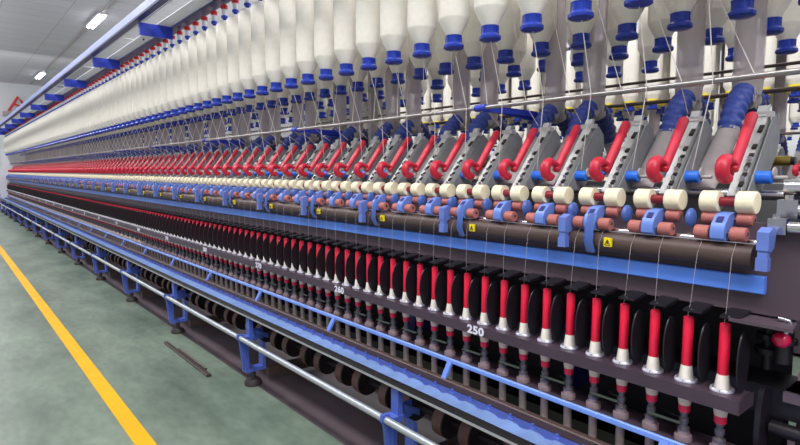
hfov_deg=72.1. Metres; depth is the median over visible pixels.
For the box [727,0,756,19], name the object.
roving bobbin
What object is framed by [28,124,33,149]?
roving bobbin
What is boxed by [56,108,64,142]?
roving bobbin
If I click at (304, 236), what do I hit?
guide
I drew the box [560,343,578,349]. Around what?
ring
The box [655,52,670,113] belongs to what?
roving bobbin
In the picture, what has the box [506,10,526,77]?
roving bobbin
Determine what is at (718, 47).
roving bobbin
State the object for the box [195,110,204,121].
roving bobbin
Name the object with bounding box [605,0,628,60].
roving bobbin
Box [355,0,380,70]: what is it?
roving bobbin
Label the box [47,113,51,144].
roving bobbin
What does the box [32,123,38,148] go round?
roving bobbin
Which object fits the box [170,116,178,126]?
roving bobbin
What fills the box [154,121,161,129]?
roving bobbin
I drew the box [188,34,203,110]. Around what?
roving bobbin
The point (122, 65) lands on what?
hanger
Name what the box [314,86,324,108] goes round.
roving bobbin
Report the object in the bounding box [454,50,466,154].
strand
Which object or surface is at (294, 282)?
tube
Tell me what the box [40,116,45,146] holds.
roving bobbin
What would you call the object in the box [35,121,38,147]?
roving bobbin
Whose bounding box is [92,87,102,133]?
roving bobbin
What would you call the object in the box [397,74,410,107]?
roving bobbin
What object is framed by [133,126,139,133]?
roving bobbin
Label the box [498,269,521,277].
guide
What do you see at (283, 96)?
roving bobbin
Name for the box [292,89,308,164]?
strand
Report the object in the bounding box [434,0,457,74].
roving bobbin
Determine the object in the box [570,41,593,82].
roving bobbin
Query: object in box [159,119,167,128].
roving bobbin
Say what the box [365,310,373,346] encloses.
spindle
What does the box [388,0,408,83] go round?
roving bobbin
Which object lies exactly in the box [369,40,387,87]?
roving bobbin
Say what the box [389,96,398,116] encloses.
roving bobbin
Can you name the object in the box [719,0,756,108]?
strand
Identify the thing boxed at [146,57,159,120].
roving bobbin
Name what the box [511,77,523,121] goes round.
roving bobbin
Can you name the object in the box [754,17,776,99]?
roving bobbin
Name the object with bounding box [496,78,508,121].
roving bobbin
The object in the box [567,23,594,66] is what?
roving bobbin
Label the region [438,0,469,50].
roving bobbin
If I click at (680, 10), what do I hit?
roving bobbin
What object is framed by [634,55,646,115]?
roving bobbin
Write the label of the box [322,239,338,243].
guide
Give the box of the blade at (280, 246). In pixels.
[276,239,283,265]
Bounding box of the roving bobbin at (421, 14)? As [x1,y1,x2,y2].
[407,0,436,58]
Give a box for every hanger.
[104,73,108,81]
[108,70,112,79]
[112,69,116,77]
[120,63,124,73]
[124,60,128,70]
[129,58,133,68]
[134,55,138,65]
[139,52,143,62]
[144,48,149,59]
[150,45,155,56]
[156,41,161,53]
[162,39,167,49]
[170,35,174,45]
[176,29,182,41]
[184,24,190,37]
[192,19,198,33]
[201,14,207,29]
[210,8,216,23]
[220,2,227,18]
[231,0,238,12]
[244,0,250,6]
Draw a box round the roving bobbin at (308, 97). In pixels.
[300,71,317,100]
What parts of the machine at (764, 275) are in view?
post, machine plate, post, post, post, post, rail, post, post, hanger rail, post, post, post, rail, separator blade, separator blade, separator blade, separator blade, separator blade, separator blade, spindle rail, ring rail, separator blade, separator blade, post, panel, creel rod, core panel, separator blade, creel rod, separator blade, separator blade, separator blade, separator blade, separator blade, separator blade, separator blade, creel rod, separator blade, separator blade, separator blade, brass rod, separator blade, separator blade, separator blade, separator blade, gear post, ball knob, lever rod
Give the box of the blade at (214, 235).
[212,226,217,247]
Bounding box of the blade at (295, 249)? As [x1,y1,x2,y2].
[291,242,299,269]
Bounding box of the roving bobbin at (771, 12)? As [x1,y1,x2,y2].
[754,0,791,36]
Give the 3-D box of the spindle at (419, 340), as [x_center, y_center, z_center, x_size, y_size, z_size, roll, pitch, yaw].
[0.066,0.416,1.816,0.035,0.154,0.035,-4,7,-39]
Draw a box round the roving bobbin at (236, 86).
[226,12,243,100]
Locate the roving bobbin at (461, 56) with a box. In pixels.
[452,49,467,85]
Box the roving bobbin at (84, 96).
[83,93,92,135]
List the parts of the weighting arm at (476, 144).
lever, plate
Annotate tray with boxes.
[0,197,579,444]
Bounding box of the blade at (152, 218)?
[151,213,154,229]
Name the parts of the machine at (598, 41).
creel rail, steel rod, panel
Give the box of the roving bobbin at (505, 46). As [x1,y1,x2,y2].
[495,0,519,63]
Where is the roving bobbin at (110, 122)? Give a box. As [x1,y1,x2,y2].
[105,81,115,130]
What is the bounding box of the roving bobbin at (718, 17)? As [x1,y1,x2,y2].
[696,0,730,45]
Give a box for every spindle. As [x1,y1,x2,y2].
[130,233,133,248]
[133,233,135,249]
[135,234,138,250]
[137,235,140,251]
[140,236,142,252]
[145,237,148,254]
[147,238,150,255]
[150,239,153,256]
[153,240,156,258]
[155,241,159,259]
[158,242,162,260]
[161,243,165,261]
[164,244,168,263]
[167,245,171,263]
[171,246,175,265]
[174,247,178,267]
[177,248,181,268]
[181,249,185,270]
[185,250,189,271]
[188,252,193,273]
[192,253,196,274]
[196,254,200,276]
[200,256,205,278]
[205,257,209,279]
[209,259,214,281]
[214,260,218,283]
[218,261,223,285]
[223,263,228,287]
[228,265,233,289]
[233,267,239,291]
[239,268,245,294]
[244,270,250,296]
[250,272,256,298]
[256,274,263,301]
[263,276,269,303]
[269,278,276,306]
[276,280,283,309]
[283,283,290,312]
[291,285,298,315]
[299,288,306,318]
[307,291,314,322]
[315,293,323,325]
[324,296,332,327]
[334,299,341,333]
[343,303,351,337]
[354,306,362,341]
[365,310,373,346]
[376,314,385,350]
[388,317,397,355]
[401,322,410,361]
[415,326,424,366]
[429,331,439,372]
[444,336,455,379]
[461,341,471,386]
[478,347,489,393]
[497,353,508,400]
[517,360,529,409]
[538,367,551,418]
[561,374,574,427]
[586,382,600,438]
[613,392,628,444]
[642,401,658,444]
[674,412,691,442]
[709,423,725,444]
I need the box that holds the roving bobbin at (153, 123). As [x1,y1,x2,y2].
[150,122,157,130]
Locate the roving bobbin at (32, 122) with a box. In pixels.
[31,122,35,148]
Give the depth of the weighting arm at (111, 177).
5.08 m
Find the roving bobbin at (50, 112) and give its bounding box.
[50,112,54,143]
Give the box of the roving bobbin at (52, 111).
[51,111,59,143]
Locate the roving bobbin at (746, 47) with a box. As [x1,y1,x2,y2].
[744,42,747,72]
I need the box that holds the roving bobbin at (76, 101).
[75,98,84,137]
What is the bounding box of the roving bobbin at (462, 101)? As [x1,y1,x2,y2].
[455,74,466,108]
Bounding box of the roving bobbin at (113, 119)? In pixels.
[109,78,119,129]
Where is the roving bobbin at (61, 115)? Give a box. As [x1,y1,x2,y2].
[60,106,68,141]
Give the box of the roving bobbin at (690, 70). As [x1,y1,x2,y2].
[688,68,693,79]
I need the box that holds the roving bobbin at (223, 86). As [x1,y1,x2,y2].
[216,18,232,103]
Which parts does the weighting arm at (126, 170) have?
lever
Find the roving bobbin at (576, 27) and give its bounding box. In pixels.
[566,0,598,49]
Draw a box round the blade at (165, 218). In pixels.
[163,216,166,232]
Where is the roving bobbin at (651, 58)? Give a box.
[637,7,660,73]
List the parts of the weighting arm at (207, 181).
lever, plate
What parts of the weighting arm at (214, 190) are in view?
lever, plate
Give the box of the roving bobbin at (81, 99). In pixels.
[80,95,89,136]
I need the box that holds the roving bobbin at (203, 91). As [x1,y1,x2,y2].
[197,29,212,108]
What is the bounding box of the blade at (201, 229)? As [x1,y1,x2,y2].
[199,223,204,243]
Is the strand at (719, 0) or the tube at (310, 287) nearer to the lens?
the strand at (719, 0)
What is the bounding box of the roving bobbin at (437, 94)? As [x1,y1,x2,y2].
[428,72,445,102]
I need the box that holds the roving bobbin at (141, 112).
[136,63,148,122]
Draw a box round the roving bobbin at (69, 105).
[68,100,76,139]
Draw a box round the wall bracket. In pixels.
[2,96,23,115]
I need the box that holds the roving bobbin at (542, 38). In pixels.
[529,0,556,57]
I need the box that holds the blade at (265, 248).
[262,236,269,261]
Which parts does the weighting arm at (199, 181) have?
lever, plate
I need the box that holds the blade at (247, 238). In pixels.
[244,232,250,255]
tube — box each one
[188,219,192,251]
[200,221,204,255]
[204,222,208,256]
[209,223,213,258]
[213,224,218,259]
[218,225,222,261]
[223,226,227,262]
[228,227,232,264]
[233,228,238,266]
[239,229,243,267]
[244,230,249,269]
[250,231,255,271]
[256,232,261,273]
[263,234,268,275]
[269,235,274,277]
[276,236,281,280]
[283,238,289,282]
[291,239,296,285]
[299,241,304,287]
[307,242,313,290]
[316,244,321,293]
[325,246,330,296]
[334,248,340,299]
[344,250,350,302]
[354,252,360,305]
[365,254,372,309]
[377,256,383,313]
[389,258,396,317]
[402,261,409,321]
[416,264,423,325]
[430,267,438,330]
[445,270,453,335]
[462,273,471,341]
[480,276,489,347]
[498,280,508,353]
[518,284,529,359]
[540,288,551,366]
[563,293,575,374]
[588,298,601,383]
[616,303,629,392]
[645,309,660,401]
[678,315,693,412]
[713,322,730,424]
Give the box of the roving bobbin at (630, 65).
[622,39,639,111]
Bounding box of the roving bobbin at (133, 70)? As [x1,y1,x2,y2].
[131,66,143,123]
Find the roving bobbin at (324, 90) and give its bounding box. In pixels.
[315,65,332,97]
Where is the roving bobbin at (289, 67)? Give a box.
[279,0,300,88]
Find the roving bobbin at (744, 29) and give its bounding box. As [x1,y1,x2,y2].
[723,17,753,61]
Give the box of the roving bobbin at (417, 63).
[409,33,431,79]
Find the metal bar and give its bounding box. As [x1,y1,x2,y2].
[164,341,210,376]
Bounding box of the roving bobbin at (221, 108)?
[218,97,227,116]
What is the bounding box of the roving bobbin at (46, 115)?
[45,115,49,144]
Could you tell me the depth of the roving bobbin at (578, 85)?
3.81 m
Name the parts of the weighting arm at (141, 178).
lever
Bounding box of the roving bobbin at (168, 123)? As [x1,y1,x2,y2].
[165,118,172,127]
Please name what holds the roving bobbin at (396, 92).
hanging from the machine at (764, 275)
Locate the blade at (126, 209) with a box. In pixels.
[124,208,127,222]
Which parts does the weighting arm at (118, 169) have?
lever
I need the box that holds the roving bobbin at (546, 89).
[544,75,557,97]
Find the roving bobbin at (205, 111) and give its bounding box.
[202,103,211,119]
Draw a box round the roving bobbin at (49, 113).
[48,113,55,144]
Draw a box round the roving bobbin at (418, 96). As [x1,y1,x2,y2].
[413,68,427,104]
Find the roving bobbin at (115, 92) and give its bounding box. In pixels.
[113,76,124,128]
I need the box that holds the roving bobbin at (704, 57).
[696,45,715,104]
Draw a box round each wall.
[0,82,177,166]
[177,0,799,156]
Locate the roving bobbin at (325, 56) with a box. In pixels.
[314,0,336,80]
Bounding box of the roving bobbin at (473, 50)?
[462,0,486,69]
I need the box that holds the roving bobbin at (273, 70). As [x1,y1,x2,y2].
[264,0,284,91]
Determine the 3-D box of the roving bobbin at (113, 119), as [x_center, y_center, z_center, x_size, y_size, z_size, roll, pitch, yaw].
[-2.433,-1.020,4.709,0.090,0.446,0.090,-4,7,-39]
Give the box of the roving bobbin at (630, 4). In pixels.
[624,0,653,8]
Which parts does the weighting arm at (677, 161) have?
lever, plate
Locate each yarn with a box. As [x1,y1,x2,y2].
[595,230,603,298]
[654,236,663,309]
[687,241,701,316]
[724,242,736,323]
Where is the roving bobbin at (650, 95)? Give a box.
[645,54,663,109]
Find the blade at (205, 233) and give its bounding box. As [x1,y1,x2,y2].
[203,224,208,244]
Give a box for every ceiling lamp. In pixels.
[35,72,45,78]
[85,12,107,28]
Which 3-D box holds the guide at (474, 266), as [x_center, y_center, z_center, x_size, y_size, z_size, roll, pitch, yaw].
[0.211,0.130,1.620,0.056,0.012,0.041,-4,7,-39]
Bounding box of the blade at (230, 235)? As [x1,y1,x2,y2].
[227,229,233,251]
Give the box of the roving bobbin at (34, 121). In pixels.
[33,121,37,147]
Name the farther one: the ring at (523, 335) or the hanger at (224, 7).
the hanger at (224, 7)
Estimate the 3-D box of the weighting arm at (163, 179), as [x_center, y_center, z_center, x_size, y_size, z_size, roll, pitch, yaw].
[-1.591,-0.369,3.928,0.266,0.281,0.112,-3,6,-28]
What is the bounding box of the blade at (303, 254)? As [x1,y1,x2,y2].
[299,243,307,271]
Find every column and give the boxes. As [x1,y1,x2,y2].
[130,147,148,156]
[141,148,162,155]
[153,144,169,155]
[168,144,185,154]
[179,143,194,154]
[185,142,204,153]
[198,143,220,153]
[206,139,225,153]
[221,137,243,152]
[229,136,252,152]
[248,132,277,151]
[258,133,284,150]
[282,132,316,150]
[295,133,330,149]
[322,123,353,147]
[339,121,367,148]
[346,117,413,179]
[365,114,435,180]
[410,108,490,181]
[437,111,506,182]
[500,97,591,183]
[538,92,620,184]
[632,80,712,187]
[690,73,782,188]
[779,128,789,175]
[787,137,799,177]
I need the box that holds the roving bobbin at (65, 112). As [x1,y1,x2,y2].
[64,104,72,140]
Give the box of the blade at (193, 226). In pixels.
[191,221,195,240]
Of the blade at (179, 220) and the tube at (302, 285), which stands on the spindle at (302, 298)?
the tube at (302, 285)
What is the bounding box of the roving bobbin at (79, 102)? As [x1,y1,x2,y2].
[78,95,84,136]
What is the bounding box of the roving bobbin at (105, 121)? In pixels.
[102,83,110,131]
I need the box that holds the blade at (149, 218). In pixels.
[148,213,151,228]
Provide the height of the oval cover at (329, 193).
0.040 m
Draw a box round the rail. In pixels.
[0,201,794,444]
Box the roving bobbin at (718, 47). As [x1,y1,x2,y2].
[708,44,720,109]
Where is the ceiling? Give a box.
[0,0,263,87]
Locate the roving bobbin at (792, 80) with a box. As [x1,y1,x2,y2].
[786,34,799,97]
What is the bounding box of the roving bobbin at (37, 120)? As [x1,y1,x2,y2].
[37,120,40,146]
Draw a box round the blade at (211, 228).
[208,225,213,245]
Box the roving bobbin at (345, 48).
[333,0,357,75]
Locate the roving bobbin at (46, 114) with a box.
[44,114,50,145]
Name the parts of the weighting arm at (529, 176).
lever, plate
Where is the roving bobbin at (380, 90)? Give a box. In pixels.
[378,69,387,99]
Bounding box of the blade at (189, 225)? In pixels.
[187,221,191,239]
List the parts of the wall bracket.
red frame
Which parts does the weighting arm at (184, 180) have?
lever, plate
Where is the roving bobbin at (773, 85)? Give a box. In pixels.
[766,69,775,104]
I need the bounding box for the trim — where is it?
[789,353,799,425]
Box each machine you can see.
[0,0,799,444]
[221,13,799,353]
[285,75,784,180]
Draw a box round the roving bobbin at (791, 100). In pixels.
[785,57,799,103]
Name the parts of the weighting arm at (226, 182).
lever, plate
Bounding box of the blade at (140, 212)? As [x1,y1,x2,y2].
[138,211,141,225]
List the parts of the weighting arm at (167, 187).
lever, plate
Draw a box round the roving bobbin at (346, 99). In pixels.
[341,77,352,104]
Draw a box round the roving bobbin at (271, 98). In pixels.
[266,81,277,107]
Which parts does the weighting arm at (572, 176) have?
lever, plate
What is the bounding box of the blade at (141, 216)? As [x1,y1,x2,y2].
[140,211,143,226]
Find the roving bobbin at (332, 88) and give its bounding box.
[327,81,337,106]
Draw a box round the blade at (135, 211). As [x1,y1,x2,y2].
[133,210,136,224]
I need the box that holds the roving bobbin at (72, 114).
[71,101,77,138]
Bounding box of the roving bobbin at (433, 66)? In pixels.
[427,35,444,89]
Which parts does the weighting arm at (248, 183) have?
lever, plate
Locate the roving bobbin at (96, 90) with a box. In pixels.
[95,87,105,132]
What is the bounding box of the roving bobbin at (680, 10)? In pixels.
[663,0,696,31]
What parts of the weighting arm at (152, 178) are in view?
lever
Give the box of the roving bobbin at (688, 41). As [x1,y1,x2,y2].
[677,1,703,67]
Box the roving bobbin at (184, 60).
[180,38,194,112]
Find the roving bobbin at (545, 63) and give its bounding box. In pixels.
[537,0,559,72]
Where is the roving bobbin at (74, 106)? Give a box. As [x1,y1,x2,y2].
[73,99,80,138]
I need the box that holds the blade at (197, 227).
[195,222,199,242]
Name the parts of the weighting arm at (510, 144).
lever, plate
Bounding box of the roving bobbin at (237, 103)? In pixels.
[234,101,245,113]
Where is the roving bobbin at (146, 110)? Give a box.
[141,60,153,121]
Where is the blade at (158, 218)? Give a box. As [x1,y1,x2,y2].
[156,215,160,231]
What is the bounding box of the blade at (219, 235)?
[217,227,222,248]
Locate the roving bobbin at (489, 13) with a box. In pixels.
[474,0,506,42]
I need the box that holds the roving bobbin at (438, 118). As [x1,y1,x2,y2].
[431,92,441,128]
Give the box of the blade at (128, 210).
[126,209,129,222]
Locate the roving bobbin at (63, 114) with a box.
[62,105,67,140]
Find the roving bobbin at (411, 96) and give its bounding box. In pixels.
[409,93,419,113]
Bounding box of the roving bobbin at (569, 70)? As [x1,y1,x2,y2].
[562,48,575,115]
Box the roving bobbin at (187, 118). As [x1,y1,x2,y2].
[181,114,190,123]
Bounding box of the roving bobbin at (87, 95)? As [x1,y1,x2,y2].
[86,92,93,134]
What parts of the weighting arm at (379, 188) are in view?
lever, plate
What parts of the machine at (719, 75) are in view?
creel rail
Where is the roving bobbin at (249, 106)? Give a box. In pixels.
[242,89,255,111]
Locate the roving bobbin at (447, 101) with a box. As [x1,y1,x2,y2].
[443,75,453,120]
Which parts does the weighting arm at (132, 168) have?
lever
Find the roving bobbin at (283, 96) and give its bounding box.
[276,76,289,105]
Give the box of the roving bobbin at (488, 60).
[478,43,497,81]
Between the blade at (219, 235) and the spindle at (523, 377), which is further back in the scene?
the blade at (219, 235)
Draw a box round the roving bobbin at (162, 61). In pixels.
[159,50,172,117]
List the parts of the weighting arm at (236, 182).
lever, plate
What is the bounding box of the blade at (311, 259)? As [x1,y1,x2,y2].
[307,245,315,273]
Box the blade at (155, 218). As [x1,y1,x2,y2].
[154,214,157,230]
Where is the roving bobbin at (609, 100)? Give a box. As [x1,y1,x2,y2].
[601,56,616,112]
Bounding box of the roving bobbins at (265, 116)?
[31,92,367,155]
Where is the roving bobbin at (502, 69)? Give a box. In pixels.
[492,50,508,93]
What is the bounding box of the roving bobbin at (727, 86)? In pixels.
[723,44,745,92]
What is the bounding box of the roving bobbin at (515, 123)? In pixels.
[511,89,521,125]
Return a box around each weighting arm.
[52,161,69,180]
[55,161,72,180]
[57,160,75,180]
[60,160,78,181]
[62,160,80,181]
[64,160,82,179]
[66,160,84,181]
[68,160,87,181]
[70,159,89,179]
[72,159,92,182]
[74,159,94,182]
[76,159,97,180]
[79,159,100,182]
[81,159,103,183]
[84,158,105,180]
[87,158,108,183]
[89,157,112,183]
[92,157,115,181]
[95,157,118,184]
[97,157,121,184]
[101,156,125,182]
[104,156,129,185]
[107,156,132,185]
[111,155,137,183]
[116,155,141,186]
[118,155,145,186]
[122,154,150,185]
[127,154,155,187]
[131,154,160,187]
[136,153,165,187]
[142,153,171,188]
[146,152,177,189]
[151,152,183,189]
[157,151,191,190]
[163,151,198,190]
[170,150,205,191]
[177,150,214,192]
[184,149,222,192]
[191,148,231,193]
[200,147,240,194]
[208,147,251,195]
[218,146,262,195]
[228,145,274,196]
[239,144,286,197]
[250,143,300,198]
[263,142,314,200]
[277,141,330,201]
[291,139,347,202]
[308,138,365,204]
[326,136,385,206]
[345,135,407,207]
[367,133,431,209]
[392,131,456,212]
[419,128,487,214]
[450,126,522,217]
[485,123,560,221]
[525,119,603,225]
[572,115,653,229]
[600,150,606,174]
[627,110,712,235]
[693,105,787,241]
[776,144,784,174]
[792,160,799,177]
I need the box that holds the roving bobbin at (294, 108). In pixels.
[288,94,299,112]
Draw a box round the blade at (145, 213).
[143,212,146,227]
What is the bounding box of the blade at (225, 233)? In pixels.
[222,228,227,249]
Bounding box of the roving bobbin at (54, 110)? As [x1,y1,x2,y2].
[53,110,57,142]
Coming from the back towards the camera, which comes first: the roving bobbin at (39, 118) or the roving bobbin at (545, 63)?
the roving bobbin at (39, 118)
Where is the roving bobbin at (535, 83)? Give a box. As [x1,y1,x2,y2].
[527,58,540,111]
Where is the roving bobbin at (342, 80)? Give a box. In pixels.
[332,58,349,94]
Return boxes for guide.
[267,229,280,232]
[274,230,287,233]
[281,231,295,235]
[288,233,303,236]
[296,234,311,238]
[305,236,320,239]
[313,237,328,241]
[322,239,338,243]
[332,240,348,244]
[342,242,358,246]
[352,244,369,248]
[363,246,381,250]
[375,248,393,253]
[387,250,405,255]
[400,252,419,258]
[414,255,432,260]
[429,257,449,263]
[444,260,465,266]
[461,263,482,270]
[479,266,501,273]
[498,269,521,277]
[519,273,542,281]
[541,277,565,285]
[565,281,590,290]
[591,285,616,295]
[619,290,645,300]
[649,295,677,306]
[683,301,712,313]
[720,307,750,318]
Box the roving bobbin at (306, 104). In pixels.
[301,89,311,110]
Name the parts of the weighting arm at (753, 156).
lever, plate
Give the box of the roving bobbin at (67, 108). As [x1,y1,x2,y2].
[66,103,72,139]
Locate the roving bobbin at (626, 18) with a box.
[610,0,644,41]
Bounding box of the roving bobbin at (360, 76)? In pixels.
[350,50,367,91]
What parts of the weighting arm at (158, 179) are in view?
lever, plate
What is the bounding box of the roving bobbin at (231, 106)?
[225,93,235,115]
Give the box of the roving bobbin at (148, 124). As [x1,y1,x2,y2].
[145,122,152,130]
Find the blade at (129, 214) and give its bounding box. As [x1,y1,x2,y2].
[128,209,131,223]
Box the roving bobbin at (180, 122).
[176,114,184,124]
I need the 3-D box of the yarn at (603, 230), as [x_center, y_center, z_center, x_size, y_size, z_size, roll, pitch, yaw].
[0.467,0.096,1.291,0.020,0.171,0.012,-4,7,-39]
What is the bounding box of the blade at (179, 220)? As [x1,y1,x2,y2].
[176,218,180,236]
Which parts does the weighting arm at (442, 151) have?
lever, plate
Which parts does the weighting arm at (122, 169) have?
lever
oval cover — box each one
[263,187,269,193]
[277,188,283,194]
[291,188,298,195]
[308,189,314,196]
[325,190,332,198]
[345,191,352,199]
[366,192,374,200]
[390,193,399,203]
[417,195,426,205]
[448,196,457,206]
[482,198,491,210]
[522,200,531,214]
[568,202,578,215]
[621,205,632,221]
[685,208,696,226]
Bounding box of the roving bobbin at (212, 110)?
[210,100,219,118]
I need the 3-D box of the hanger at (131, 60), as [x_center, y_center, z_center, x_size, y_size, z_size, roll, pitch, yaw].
[-2.076,-1.234,4.256,0.037,0.084,0.036,-4,7,-39]
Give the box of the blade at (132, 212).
[131,209,134,223]
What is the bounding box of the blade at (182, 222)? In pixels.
[179,219,184,237]
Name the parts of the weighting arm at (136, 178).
lever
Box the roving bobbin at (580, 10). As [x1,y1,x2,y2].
[568,0,593,21]
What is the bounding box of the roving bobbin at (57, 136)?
[55,109,60,142]
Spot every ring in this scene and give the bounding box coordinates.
[443,311,456,314]
[459,315,472,319]
[477,320,491,324]
[496,325,511,330]
[516,330,531,336]
[537,337,554,342]
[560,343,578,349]
[585,350,604,356]
[612,357,632,364]
[642,365,663,373]
[674,374,697,383]
[709,383,734,393]
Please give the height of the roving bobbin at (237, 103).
0.446 m
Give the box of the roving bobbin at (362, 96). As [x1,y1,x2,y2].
[356,73,367,101]
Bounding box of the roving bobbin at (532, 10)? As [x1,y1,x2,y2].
[516,0,547,32]
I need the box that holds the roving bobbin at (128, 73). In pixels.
[126,68,138,125]
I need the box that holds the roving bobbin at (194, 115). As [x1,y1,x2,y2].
[188,112,197,122]
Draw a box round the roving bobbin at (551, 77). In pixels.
[544,0,564,86]
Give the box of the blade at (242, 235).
[238,231,244,254]
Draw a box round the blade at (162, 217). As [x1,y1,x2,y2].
[159,215,163,232]
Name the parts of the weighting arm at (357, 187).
lever, plate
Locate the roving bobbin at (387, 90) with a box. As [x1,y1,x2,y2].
[382,80,392,109]
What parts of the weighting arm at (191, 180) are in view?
lever, plate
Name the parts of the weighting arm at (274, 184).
lever, plate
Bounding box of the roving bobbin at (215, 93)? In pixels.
[206,24,221,105]
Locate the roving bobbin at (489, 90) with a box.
[482,81,493,104]
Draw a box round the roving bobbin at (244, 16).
[238,6,256,98]
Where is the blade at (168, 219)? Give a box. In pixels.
[166,217,170,233]
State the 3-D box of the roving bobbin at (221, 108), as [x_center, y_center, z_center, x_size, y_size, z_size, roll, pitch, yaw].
[-1.171,-0.918,3.620,0.090,0.446,0.090,5,7,44]
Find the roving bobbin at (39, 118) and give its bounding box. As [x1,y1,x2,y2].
[38,118,42,146]
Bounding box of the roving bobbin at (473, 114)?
[468,82,479,117]
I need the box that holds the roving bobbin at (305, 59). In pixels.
[295,0,317,84]
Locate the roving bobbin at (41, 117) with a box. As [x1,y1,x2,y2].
[41,117,45,145]
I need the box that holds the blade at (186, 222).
[183,220,187,238]
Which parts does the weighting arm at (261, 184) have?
lever, plate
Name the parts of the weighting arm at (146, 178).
lever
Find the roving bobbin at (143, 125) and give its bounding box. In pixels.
[141,123,147,131]
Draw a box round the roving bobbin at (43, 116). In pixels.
[42,116,46,145]
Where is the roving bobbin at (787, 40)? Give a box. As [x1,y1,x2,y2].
[775,0,799,54]
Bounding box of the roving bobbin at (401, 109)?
[399,95,408,123]
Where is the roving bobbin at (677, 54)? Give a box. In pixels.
[669,32,687,97]
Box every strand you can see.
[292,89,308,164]
[309,86,324,163]
[327,81,342,162]
[333,71,347,139]
[347,76,362,168]
[352,68,367,138]
[369,70,384,169]
[373,64,388,136]
[394,64,407,150]
[397,65,411,134]
[422,58,434,132]
[423,59,436,130]
[450,51,467,130]
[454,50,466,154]
[480,32,500,127]
[491,43,501,158]
[514,23,538,125]
[533,34,543,167]
[552,13,580,121]
[581,20,590,168]
[597,3,630,118]
[632,7,646,168]
[653,3,687,113]
[692,0,712,168]
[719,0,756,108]
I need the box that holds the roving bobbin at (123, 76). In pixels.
[121,71,132,126]
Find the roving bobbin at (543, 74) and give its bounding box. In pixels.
[541,73,544,108]
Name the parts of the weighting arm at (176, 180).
lever, plate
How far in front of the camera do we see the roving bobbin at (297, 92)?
2.86 m
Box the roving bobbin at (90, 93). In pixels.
[89,90,98,134]
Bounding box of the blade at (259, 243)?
[256,235,262,259]
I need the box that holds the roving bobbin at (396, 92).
[387,66,405,96]
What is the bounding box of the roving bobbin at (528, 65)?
[518,33,535,90]
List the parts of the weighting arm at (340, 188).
lever, plate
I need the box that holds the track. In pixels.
[30,0,116,83]
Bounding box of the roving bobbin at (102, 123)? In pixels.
[98,84,108,131]
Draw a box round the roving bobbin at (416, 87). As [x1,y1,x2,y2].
[406,58,422,92]
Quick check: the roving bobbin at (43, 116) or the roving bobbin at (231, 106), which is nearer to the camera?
the roving bobbin at (231, 106)
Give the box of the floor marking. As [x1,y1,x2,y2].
[0,245,156,444]
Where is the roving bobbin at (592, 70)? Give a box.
[581,48,596,103]
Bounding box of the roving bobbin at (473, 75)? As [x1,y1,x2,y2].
[468,70,484,96]
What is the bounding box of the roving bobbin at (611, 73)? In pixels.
[602,0,627,78]
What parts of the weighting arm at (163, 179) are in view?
lever, plate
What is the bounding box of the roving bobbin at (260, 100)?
[254,85,266,109]
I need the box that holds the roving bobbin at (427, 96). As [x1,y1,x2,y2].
[420,85,430,128]
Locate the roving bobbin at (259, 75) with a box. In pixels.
[250,0,269,95]
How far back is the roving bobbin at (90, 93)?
5.31 m
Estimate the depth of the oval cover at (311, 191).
2.32 m
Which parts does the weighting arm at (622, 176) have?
lever, plate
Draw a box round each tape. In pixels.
[377,319,403,323]
[402,328,427,333]
[430,337,454,343]
[462,348,488,355]
[498,361,527,368]
[540,375,565,384]
[589,390,618,402]
[647,408,681,423]
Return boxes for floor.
[0,211,343,444]
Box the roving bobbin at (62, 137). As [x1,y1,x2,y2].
[58,107,63,141]
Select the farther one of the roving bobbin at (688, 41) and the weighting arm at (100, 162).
the weighting arm at (100, 162)
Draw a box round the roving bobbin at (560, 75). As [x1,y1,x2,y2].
[558,67,562,96]
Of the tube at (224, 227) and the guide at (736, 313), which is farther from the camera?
the tube at (224, 227)
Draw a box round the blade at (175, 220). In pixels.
[172,218,176,235]
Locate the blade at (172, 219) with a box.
[169,217,173,234]
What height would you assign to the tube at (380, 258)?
0.205 m
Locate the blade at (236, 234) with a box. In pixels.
[232,230,238,252]
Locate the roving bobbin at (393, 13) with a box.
[380,0,406,64]
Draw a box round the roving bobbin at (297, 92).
[289,73,302,103]
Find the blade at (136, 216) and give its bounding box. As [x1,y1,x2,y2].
[135,210,138,225]
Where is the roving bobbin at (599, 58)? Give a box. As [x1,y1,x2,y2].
[596,52,601,91]
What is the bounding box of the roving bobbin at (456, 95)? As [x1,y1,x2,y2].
[447,74,462,99]
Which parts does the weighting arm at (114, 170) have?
lever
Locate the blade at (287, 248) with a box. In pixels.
[283,240,291,267]
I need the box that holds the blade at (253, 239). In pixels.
[250,233,256,257]
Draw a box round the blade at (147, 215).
[145,212,149,228]
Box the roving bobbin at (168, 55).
[165,46,179,115]
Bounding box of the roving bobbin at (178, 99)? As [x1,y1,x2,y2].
[172,42,187,113]
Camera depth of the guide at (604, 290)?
1.29 m
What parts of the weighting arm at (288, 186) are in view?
lever, plate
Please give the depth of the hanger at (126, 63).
4.35 m
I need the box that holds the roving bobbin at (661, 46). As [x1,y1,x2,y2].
[647,0,673,53]
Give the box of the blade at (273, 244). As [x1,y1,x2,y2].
[269,237,276,263]
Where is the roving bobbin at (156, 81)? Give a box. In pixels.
[152,54,166,118]
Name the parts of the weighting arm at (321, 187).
lever, plate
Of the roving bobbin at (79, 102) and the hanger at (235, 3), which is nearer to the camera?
the hanger at (235, 3)
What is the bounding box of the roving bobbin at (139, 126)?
[138,124,143,132]
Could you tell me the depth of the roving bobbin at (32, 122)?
8.75 m
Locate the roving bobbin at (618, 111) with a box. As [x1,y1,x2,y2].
[613,63,623,117]
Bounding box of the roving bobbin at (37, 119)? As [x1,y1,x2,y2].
[36,119,42,147]
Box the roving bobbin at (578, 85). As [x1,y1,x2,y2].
[574,83,580,107]
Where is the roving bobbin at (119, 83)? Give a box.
[117,73,128,127]
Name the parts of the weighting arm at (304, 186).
lever, plate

